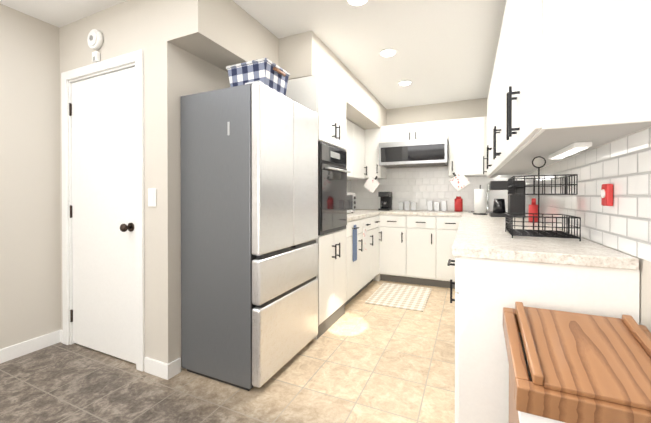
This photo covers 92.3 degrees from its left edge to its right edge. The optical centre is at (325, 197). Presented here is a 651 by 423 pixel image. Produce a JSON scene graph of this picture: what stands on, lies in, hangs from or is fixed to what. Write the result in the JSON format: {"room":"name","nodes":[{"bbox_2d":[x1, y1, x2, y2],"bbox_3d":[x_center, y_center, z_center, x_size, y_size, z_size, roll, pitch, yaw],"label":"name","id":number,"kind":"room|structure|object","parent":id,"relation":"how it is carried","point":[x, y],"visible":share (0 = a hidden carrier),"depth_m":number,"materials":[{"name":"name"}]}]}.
{"room":"kitchen","nodes":[
{"label":"kitchen","id":0,"kind":"room"},
{"bbox_2d":[0,4,60,348],"bbox_3d":[-2.956,-0.088,0.658,0.120,2.450,4.220,0,0,25],"label":"wall","id":1,"kind":"structure","parent":0,"point":[30,265],"depth_m":2.27,"materials":[{"name":"paint"}]},
{"bbox_2d":[0,330,62,363],"bbox_3d":[-2.888,1.090,0.636,0.030,0.095,3.980,0,0,25],"label":"baseboard","id":2,"kind":"structure","parent":1,"relation":"attached to","point":[29,346],"depth_m":2.27,"materials":[{"name":"white wood"}]},
{"bbox_2d":[59,0,183,370],"bbox_3d":[-1.498,-0.099,2.256,1.200,2.450,0.140,0,0,25],"label":"wall","id":3,"kind":"structure","parent":0,"point":[127,26],"depth_m":2.00,"materials":[{"name":"paint"}]},
{"bbox_2d":[87,29,103,62],"bbox_3d":[-1.629,-1.074,2.204,0.132,0.221,0.047,0,0,25],"label":"smoke detector","id":4,"kind":"object","parent":3,"relation":"attached to","point":[95,38],"visible":1,"depth_m":2.19,"materials":[{"name":"white plastic"}]},
{"bbox_2d":[69,67,135,363],"bbox_3d":[-1.609,0.119,2.224,0.780,1.992,0.108,0,0,25],"label":"door","id":5,"kind":"structure","parent":3,"relation":"in","point":[103,217],"depth_m":2.23,"materials":[{"name":"white wood"}]},
{"bbox_2d":[61,49,144,371],"bbox_3d":[-1.579,0.084,2.273,0.930,2.085,0.138,0,0,25],"label":"door frame","id":6,"kind":"structure","parent":3,"relation":"attached to","point":[135,59],"depth_m":2.16,"materials":[{"name":"white wood"}]},
{"bbox_2d":[148,188,155,206],"bbox_3d":[-1.107,-0.002,1.993,0.072,0.116,0.010,0,0,25],"label":"light switch","id":7,"kind":"object","parent":3,"relation":"attached to","point":[151,197],"visible":1,"depth_m":1.99,"materials":[{"name":"white plastic"}]},
{"bbox_2d":[0,280,454,422],"bbox_3d":[-0.645,1.182,1.445,3.675,0.100,7.560,0,0,25],"label":"floor","id":8,"kind":"structure","parent":0,"point":[360,360],"depth_m":1.89,"materials":[{"name":"tile"}]},
{"bbox_2d":[181,80,317,390],"bbox_3d":[-0.497,0.228,2.240,0.624,1.797,0.764,0,0,25],"label":"refrigerator","id":9,"kind":"object","parent":8,"relation":"on","point":[249,235],"visible":0.98,"depth_m":1.91,"materials":[{"name":"grey metal"}]},
{"bbox_2d":[226,58,289,95],"bbox_3d":[-0.443,-0.761,2.082,0.343,0.180,0.288,0,0,25],"label":"basket","id":10,"kind":"object","parent":9,"relation":"on","point":[269,74],"visible":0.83,"depth_m":1.98,"materials":[{"name":"fabric"}]},
{"bbox_2d":[286,75,349,339],"bbox_3d":[-0.210,0.075,2.872,0.625,2.096,0.609,0,0,25],"label":"tall cabinet","id":11,"kind":"object","parent":8,"relation":"on","point":[313,92],"depth_m":2.64,"materials":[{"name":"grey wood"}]},
{"bbox_2d":[318,141,350,235],"bbox_3d":[0.097,-0.077,2.730,0.084,0.750,0.586,0,0,25],"label":"wall oven","id":12,"kind":"object","parent":11,"relation":"in","point":[332,189],"visible":0.98,"depth_m":2.65,"materials":[{"name":"black glass"}]},
{"bbox_2d":[350,211,377,218],"bbox_3d":[0.246,0.206,3.854,0.627,0.040,1.547,0,0,25],"label":"countertop","id":13,"kind":"structure","parent":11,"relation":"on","point":[357,214],"depth_m":3.72,"materials":[{"name":"beige stone"}]},
{"bbox_2d":[347,192,355,212],"bbox_3d":[0.138,0.061,3.686,0.387,0.249,0.460,0,0,25],"label":"toaster oven","id":14,"kind":"object","parent":13,"relation":"on","point":[351,203],"visible":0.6,"depth_m":3.67,"materials":[{"name":"silver metal"}]},
{"bbox_2d":[346,219,361,304],"bbox_3d":[0.008,0.675,3.346,0.621,0.890,0.419,0,0,25],"label":"base cabinet","id":15,"kind":"object","parent":8,"relation":"on","point":[353,270],"depth_m":3.21,"materials":[{"name":"grey wood"}]},
{"bbox_2d":[353,225,356,261],"bbox_3d":[0.304,0.465,3.222,0.015,0.370,0.110,0,0,25],"label":"hanging towel","id":16,"kind":"object","parent":15,"relation":"hanging from","point":[355,242],"depth_m":3.20,"materials":[{"name":"blue fabric"}]},
{"bbox_2d":[362,215,373,289],"bbox_3d":[0.183,0.672,3.728,0.621,0.890,0.421,0,0,25],"label":"base cabinet","id":17,"kind":"object","parent":8,"relation":"on","point":[367,255],"depth_m":3.69,"materials":[{"name":"grey wood"}]},
{"bbox_2d":[363,222,365,250],"bbox_3d":[0.441,0.438,3.522,0.013,0.320,0.090,0,0,25],"label":"hanging towel","id":18,"kind":"object","parent":17,"relation":"hanging from","point":[364,224],"depth_m":3.50,"materials":[{"name":"white fabric"}]},
{"bbox_2d":[374,215,381,280],"bbox_3d":[0.355,0.670,4.103,0.621,0.890,0.404,0,0,25],"label":"base cabinet","id":19,"kind":"object","parent":8,"relation":"on","point":[377,218],"depth_m":4.10,"materials":[{"name":"grey wood"}]},
{"bbox_2d":[382,215,405,282],"bbox_3d":[1.003,0.668,4.359,0.360,0.890,0.634,0,0,25],"label":"base cabinet","id":20,"kind":"object","parent":8,"relation":"on","point":[393,226],"depth_m":4.07,"materials":[{"name":"grey wood"}]},
{"bbox_2d":[365,283,431,311],"bbox_3d":[0.860,1.113,3.571,0.600,0.008,0.840,0,0,25],"label":"rug","id":21,"kind":"object","parent":8,"relation":"on","point":[408,297],"visible":0.98,"depth_m":3.48,"materials":[{"name":"beige fabric"}]},
{"bbox_2d":[406,215,437,286],"bbox_3d":[1.330,0.669,4.210,0.359,0.890,0.634,0,0,25],"label":"base cabinet","id":22,"kind":"object","parent":8,"relation":"on","point":[421,230],"depth_m":3.92,"materials":[{"name":"grey wood"}]},
{"bbox_2d":[378,211,488,214],"bbox_3d":[1.575,0.205,4.087,1.597,0.040,0.634,0,0,25],"label":"countertop","id":23,"kind":"structure","parent":22,"relation":"on","point":[379,212],"depth_m":3.96,"materials":[{"name":"beige stone"}]},
{"bbox_2d":[378,192,391,210],"bbox_3d":[0.871,0.046,4.549,0.160,0.269,0.200,0,0,25],"label":"coffee maker","id":24,"kind":"object","parent":23,"relation":"on","point":[385,201],"visible":1,"depth_m":4.49,"materials":[{"name":"grey plastic"}]},
{"bbox_2d":[398,201,415,210],"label":"canister","id":25,"kind":"object","parent":23,"relation":"on","point":[407,203],"depth_m":4.46,"materials":[{"name":"white ceramic"}]},
{"bbox_2d":[427,201,446,210],"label":"canister","id":26,"kind":"object","parent":23,"relation":"on","point":[429,203],"depth_m":4.29,"materials":[{"name":"white ceramic"}]},
{"bbox_2d":[454,197,462,211],"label":"canister","id":27,"kind":"object","parent":23,"relation":"on","point":[458,204],"depth_m":4.13,"materials":[{"name":"red ceramic"}]},
{"bbox_2d":[468,184,507,212],"bbox_3d":[2.056,0.000,3.941,0.460,0.370,0.442,0,0,25],"label":"sink faucet","id":28,"kind":"object","parent":23,"relation":"on","point":[487,210],"visible":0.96,"depth_m":4.08,"materials":[{"name":"silver metal"}]},
{"bbox_2d":[438,215,461,287],"bbox_3d":[1.643,0.670,4.066,0.330,0.890,0.634,0,0,25],"label":"base cabinet","id":29,"kind":"object","parent":8,"relation":"on","point":[447,224],"depth_m":3.80,"materials":[{"name":"grey wood"}]},
{"bbox_2d":[450,259,639,422],"bbox_3d":[0.910,0.688,1.416,0.580,0.890,0.512,0,0,25],"label":"base cabinet","id":30,"kind":"object","parent":8,"relation":"on","point":[487,268],"depth_m":1.24,"materials":[{"name":"grey wood"}]},
{"bbox_2d":[450,215,639,270],"bbox_3d":[1.344,0.216,2.382,0.586,0.040,2.660,0,0,25],"label":"countertop","id":31,"kind":"structure","parent":30,"relation":"on","point":[477,236],"depth_m":1.28,"materials":[{"name":"beige stone"}]},
{"bbox_2d":[473,185,487,214],"bbox_3d":[1.743,0.022,3.522,0.150,0.330,0.150,0,0,25],"label":"paper towel","id":32,"kind":"object","parent":31,"relation":"on","point":[480,201],"visible":1,"depth_m":3.48,"materials":[{"name":"white paper"}]},
{"bbox_2d":[489,180,525,217],"bbox_3d":[1.827,0.010,3.154,0.300,0.359,0.200,0,0,25],"label":"coffee machine","id":33,"kind":"object","parent":31,"relation":"on","point":[516,203],"visible":0.71,"depth_m":3.07,"materials":[{"name":"grey plastic"}]},
{"bbox_2d":[528,198,537,222],"bbox_3d":[1.645,0.099,2.468,0.070,0.190,0.070,0,0,25],"label":"bottle","id":34,"kind":"object","parent":31,"relation":"on","point":[533,207],"visible":0.71,"depth_m":2.45,"materials":[{"name":"red plastic"}]},
{"bbox_2d":[505,156,580,240],"bbox_3d":[1.114,-0.009,1.633,0.275,0.417,0.306,0,0,25],"label":"wire basket stand","id":35,"kind":"object","parent":31,"relation":"on","point":[509,221],"visible":1,"depth_m":1.59,"materials":[{"name":"grey metal"}]},
{"bbox_2d":[502,302,650,422],"bbox_3d":[0.772,0.758,0.927,0.400,0.755,0.396,0,0,25],"label":"kitchen cart","id":36,"kind":"object","parent":8,"relation":"on","point":[567,367],"visible":1,"depth_m":0.86,"materials":[{"name":"brown wood"}]},
{"bbox_2d":[0,0,506,108],"bbox_3d":[-0.645,-1.368,1.428,3.675,0.100,7.560,0,0,25],"label":"ceiling","id":37,"kind":"structure","parent":0,"point":[446,50],"depth_m":2.52,"materials":[{"name":"paint"}]},
{"bbox_2d":[345,0,369,6],"bbox_3d":[0.213,-1.317,2.069,0.169,0.011,0.169,0,0,-20],"label":"recessed light","id":38,"kind":"object","parent":37,"relation":"in","point":[354,3],"depth_m":2.10,"materials":[{"name":"white plastic"}]},
{"bbox_2d":[379,48,397,56],"bbox_3d":[0.571,-1.322,2.851,0.169,0.011,0.169,0,0,-20],"label":"recessed light","id":39,"kind":"object","parent":37,"relation":"in","point":[388,52],"depth_m":2.83,"materials":[{"name":"white plastic"}]},
{"bbox_2d":[398,80,412,85],"bbox_3d":[0.920,-1.327,3.615,0.169,0.011,0.169,0,0,-20],"label":"recessed light","id":40,"kind":"object","parent":37,"relation":"in","point":[404,82],"depth_m":3.59,"materials":[{"name":"white plastic"}]},
{"bbox_2d":[183,50,350,368],"bbox_3d":[-0.316,-0.107,3.541,0.120,2.450,3.220,0,0,25],"label":"wall","id":41,"kind":"structure","parent":0,"point":[200,75],"depth_m":2.18,"materials":[{"name":"paint"}]},
{"bbox_2d":[347,180,350,191],"bbox_3d":[0.021,-0.041,4.127,0.006,0.448,1.862,0,0,25],"label":"backsplash","id":42,"kind":"structure","parent":41,"relation":"attached to","point":[348,186],"depth_m":4.85,"materials":[{"name":"tile"}]},
{"bbox_2d":[346,119,353,179],"bbox_3d":[0.000,-0.620,3.675,0.326,0.715,1.028,0,0,25],"label":"upper cabinet","id":43,"kind":"object","parent":41,"relation":"attached to","point":[349,125],"depth_m":3.97,"materials":[{"name":"grey wood"}]},
{"bbox_2d":[354,124,365,179],"bbox_3d":[0.321,-0.625,4.376,0.326,0.715,0.514,0,0,25],"label":"upper cabinet","id":44,"kind":"object","parent":41,"relation":"attached to","point":[359,133],"depth_m":4.31,"materials":[{"name":"grey wood"}]},
{"bbox_2d":[167,0,386,129],"bbox_3d":[-0.028,-1.156,3.335,0.570,0.350,3.340,0,0,25],"label":"soffit","id":45,"kind":"structure","parent":0,"point":[222,34],"depth_m":2.32,"materials":[{"name":"paint"}]},
{"bbox_2d":[355,98,487,210],"bbox_3d":[1.395,-0.114,4.594,2.355,2.450,0.120,0,0,25],"label":"wall","id":46,"kind":"structure","parent":0,"point":[472,108],"depth_m":4.43,"materials":[{"name":"paint"}]},
{"bbox_2d":[366,126,385,178],"bbox_3d":[0.747,-0.654,4.630,0.236,0.730,0.339,0,0,25],"label":"upper cabinet","id":47,"kind":"object","parent":46,"relation":"attached to","point":[373,137],"depth_m":4.48,"materials":[{"name":"grey wood"}]},
{"bbox_2d":[379,138,447,167],"bbox_3d":[1.230,-0.600,4.332,0.880,0.312,0.478,0,0,25],"label":"microwave","id":48,"kind":"object","parent":46,"relation":"attached to","point":[421,153],"visible":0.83,"depth_m":4.12,"materials":[{"name":"silver metal"}]},
{"bbox_2d":[382,120,449,142],"bbox_3d":[1.259,-0.888,4.394,0.890,0.260,0.339,0,0,25],"label":"upper cabinet","id":49,"kind":"object","parent":46,"relation":"attached to","point":[433,129],"depth_m":4.22,"materials":[{"name":"grey wood"}]},
{"bbox_2d":[351,167,507,211],"bbox_3d":[1.421,-0.129,4.513,2.229,0.619,0.006,0,0,25],"label":"backsplash","id":50,"kind":"structure","parent":46,"relation":"attached to","point":[421,187],"depth_m":4.51,"materials":[{"name":"tile"}]},
{"bbox_2d":[448,116,485,176],"bbox_3d":[1.854,-0.651,4.123,0.420,0.730,0.339,0,0,25],"label":"upper cabinet","id":51,"kind":"object","parent":46,"relation":"attached to","point":[467,142],"depth_m":3.96,"materials":[{"name":"grey wood"}]},
{"bbox_2d":[527,127,650,331],"bbox_3d":[0.972,-0.088,0.696,0.120,2.450,7.560,0,0,25],"label":"wall","id":52,"kind":"structure","parent":0,"point":[645,295],"depth_m":1.04,"materials":[{"name":"paint"}]},
{"bbox_2d":[487,176,516,177],"bbox_3d":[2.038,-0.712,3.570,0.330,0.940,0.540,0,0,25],"label":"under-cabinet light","id":53,"kind":"object","parent":52,"relation":"attached to","point":[487,176],"depth_m":3.64,"materials":[{"name":"grey plastic"}]},
{"bbox_2d":[486,68,540,175],"bbox_3d":[1.738,-0.708,2.915,0.330,0.940,0.900,0,0,25],"label":"upper cabinet","id":54,"kind":"object","parent":52,"relation":"attached to","point":[490,101],"depth_m":3.07,"materials":[{"name":"grey wood"}]},
{"bbox_2d":[494,6,572,171],"bbox_3d":[1.363,-0.702,2.097,0.330,0.940,0.900,0,0,25],"label":"upper cabinet","id":55,"kind":"object","parent":52,"relation":"attached to","point":[501,164],"depth_m":2.17,"materials":[{"name":"grey wood"}]},
{"bbox_2d":[506,0,650,159],"bbox_3d":[1.009,-0.697,1.324,0.330,0.940,0.800,0,0,25],"label":"upper cabinet","id":56,"kind":"object","parent":52,"relation":"attached to","point":[570,78],"depth_m":1.00,"materials":[{"name":"grey wood"}]},
{"bbox_2d":[515,128,650,261],"bbox_3d":[1.726,-0.020,2.496,0.006,0.428,3.420,0,0,25],"label":"backsplash","id":57,"kind":"structure","parent":52,"relation":"attached to","point":[623,167],"depth_m":1.29,"materials":[{"name":"tile"}]},
{"bbox_2d":[601,184,612,205],"bbox_3d":[1.148,-0.012,1.276,0.026,0.090,0.060,0,0,25],"label":"timer","id":58,"kind":"object","parent":57,"relation":"attached to","point":[606,194],"visible":1,"depth_m":1.25,"materials":[{"name":"red plastic"}]}
]}

